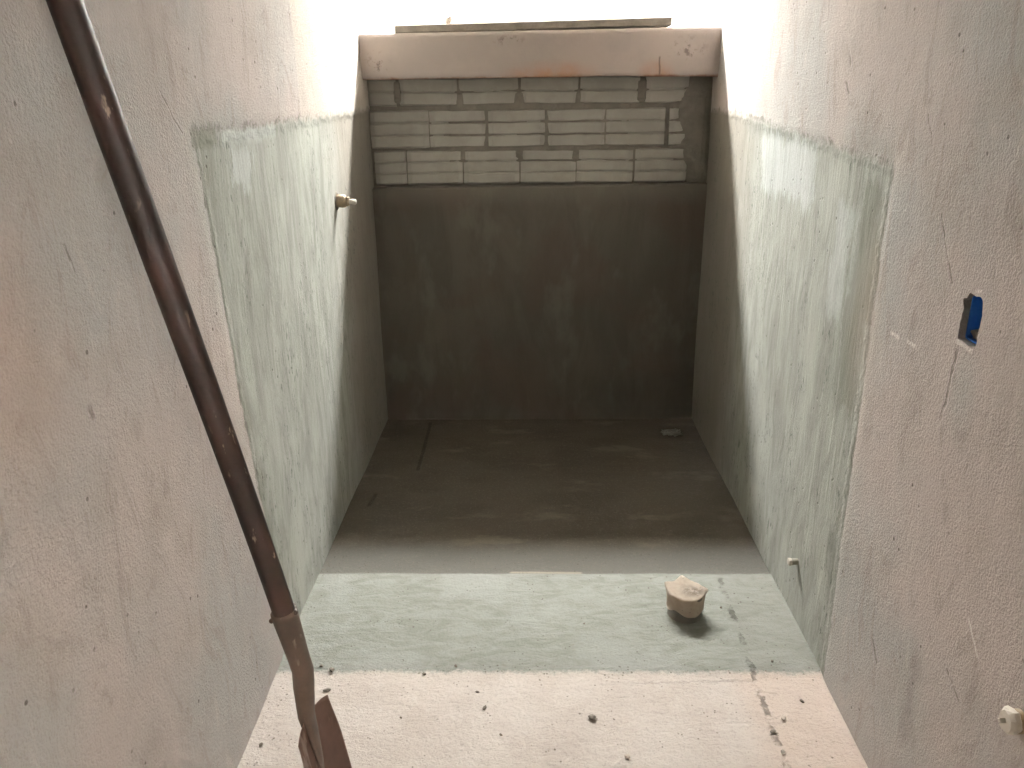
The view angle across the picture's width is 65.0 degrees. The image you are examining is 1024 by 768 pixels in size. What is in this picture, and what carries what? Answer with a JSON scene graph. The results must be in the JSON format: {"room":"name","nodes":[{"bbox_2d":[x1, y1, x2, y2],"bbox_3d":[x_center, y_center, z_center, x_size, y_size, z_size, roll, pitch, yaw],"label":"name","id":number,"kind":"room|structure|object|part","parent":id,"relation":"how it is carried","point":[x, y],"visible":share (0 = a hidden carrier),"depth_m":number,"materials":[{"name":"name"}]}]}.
{"room":"unfinished bathroom","nodes":[
{"label":"unfinished bathroom","id":0,"kind":"room"},
{"bbox_2d":[0,0,387,767],"bbox_3d":[-0.790,-0.188,1.120,0.230,2.620,5.405,0,20,1],"label":"wall","id":1,"kind":"structure","parent":0,"point":[136,631],"depth_m":1.58,"materials":[{"name":"paint"}]},
{"bbox_2d":[334,192,356,209],"bbox_3d":[-0.625,-0.674,2.957,0.103,0.071,0.072,0,20,1],"label":"outlet","id":2,"kind":"object","parent":1,"relation":"attached to","point":[340,200],"visible":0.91,"depth_m":2.94,"materials":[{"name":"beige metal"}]},
{"bbox_2d":[365,0,713,33],"bbox_3d":[0.169,-2.787,5.836,4.400,1.310,0.150,0,20,1],"label":"wall","id":3,"kind":"structure","parent":0,"point":[382,16],"depth_m":5.79,"materials":[{"name":"white paint"}]},
{"bbox_2d":[367,76,712,419],"bbox_3d":[0.128,-0.592,3.820,1.950,1.850,0.203,0,20,1],"label":"wall","id":4,"kind":"structure","parent":0,"point":[539,240],"depth_m":3.70,"materials":[{"name":"concrete"}]},
{"bbox_2d":[358,27,721,79],"bbox_3d":[0.121,-1.402,3.428,1.900,0.196,0.197,0,20,1],"label":"beam","id":5,"kind":"structure","parent":4,"relation":"on","point":[676,51],"depth_m":3.34,"materials":[{"name":"paint"}]},
{"bbox_2d":[395,17,671,32],"bbox_3d":[0.087,-1.507,3.389,1.145,0.047,0.153,0,20,1],"label":"plank","id":6,"kind":"object","parent":5,"relation":"on","point":[656,22],"visible":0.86,"depth_m":3.32,"materials":[{"name":"wood"}]},
{"bbox_2d":[445,16,452,23],"bbox_3d":[-0.265,-1.533,3.390,0.032,0.038,0.034,2,20,7],"label":"lump","id":7,"kind":"object","parent":6,"relation":"on","point":[449,19],"visible":0.84,"depth_m":3.38,"materials":[{"name":"grey stone"}]},
{"bbox_2d":[237,418,867,767],"bbox_3d":[0.091,1.096,1.610,1.900,0.153,5.500,0,20,1],"label":"floor","id":8,"kind":"structure","parent":0,"point":[486,548],"depth_m":2.45,"materials":[{"name":"concrete"}]},
{"bbox_2d":[46,0,351,767],"bbox_3d":[-0.485,0.090,1.314,0.364,1.956,0.146,-9,21,-22],"label":"shovel","id":9,"kind":"object","parent":8,"relation":"on","point":[321,744],"visible":1,"depth_m":1.27,"materials":[{"name":"metal"}]},
{"bbox_3d":[-0.539,-0.179,1.234,0.285,1.395,0.049,-6,20,-15],"label":"handle","id":10,"kind":"part","parent":9,"relation":"part of","materials":[{"name":"brown wood"}]},
{"bbox_2d":[270,604,324,767],"bbox_3d":[-0.410,0.601,1.550,0.067,0.394,0.049,0,20,1],"label":"socket","id":11,"kind":"object","parent":9,"relation":"attached to","point":[286,621],"depth_m":1.52,"materials":[{"name":"metal"}]},
{"bbox_3d":[-0.362,0.819,1.628,0.070,0.370,0.168,7,21,20],"label":"blade","id":12,"kind":"part","parent":9,"relation":"part of","materials":[{"name":"brown metal"}]},
{"bbox_2d":[588,714,595,719],"bbox_3d":[0.206,0.853,2.057,0.022,0.012,0.018,18,27,42],"label":"pebble","id":13,"kind":"object","parent":8,"relation":"on","point":[591,716],"visible":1,"depth_m":2.05,"materials":[{"name":"grey stone"}]},
{"bbox_2d":[661,428,681,436],"bbox_3d":[0.750,0.227,3.781,0.096,0.024,0.081,0,20,1],"label":"paper scrap","id":14,"kind":"object","parent":8,"relation":"on","point":[675,432],"visible":1,"depth_m":3.78,"materials":[{"name":"grey paper"}]},
{"bbox_2d":[664,575,707,623],"bbox_3d":[0.530,0.667,2.457,0.115,0.106,0.120,-13,23,-30],"label":"drain pipe","id":15,"kind":"object","parent":8,"relation":"on","point":[685,597],"visible":1,"depth_m":2.42,"materials":[{"name":"plastic"}]},
{"bbox_2d":[691,0,1023,767],"bbox_3d":[0.937,-0.397,1.647,0.223,2.620,4.205,0,20,1],"label":"wall","id":16,"kind":"structure","parent":0,"point":[865,180],"depth_m":1.82,"materials":[{"name":"paint"}]},
{"bbox_2d":[787,558,798,565],"bbox_3d":[0.854,0.531,2.401,0.059,0.024,0.024,0,20,1],"label":"pipe stub","id":17,"kind":"object","parent":16,"relation":"attached to","point":[790,561],"visible":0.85,"depth_m":2.39,"materials":[{"name":"white plastic"}]},
{"bbox_2d":[965,296,982,343],"bbox_3d":[0.867,-0.112,1.444,0.060,0.095,0.059,0,20,1],"label":"electrical box","id":18,"kind":"object","parent":16,"relation":"attached to","point":[975,315],"visible":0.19,"depth_m":1.47,"materials":[{"name":"blue plastic"}]},
{"bbox_2d":[998,705,1023,734],"bbox_3d":[0.829,0.549,1.305,0.075,0.045,0.046,0,20,1],"label":"plug","id":19,"kind":"object","parent":16,"relation":"attached to","point":[1011,720],"visible":1,"depth_m":1.29,"materials":[{"name":"white plastic"}]}
]}

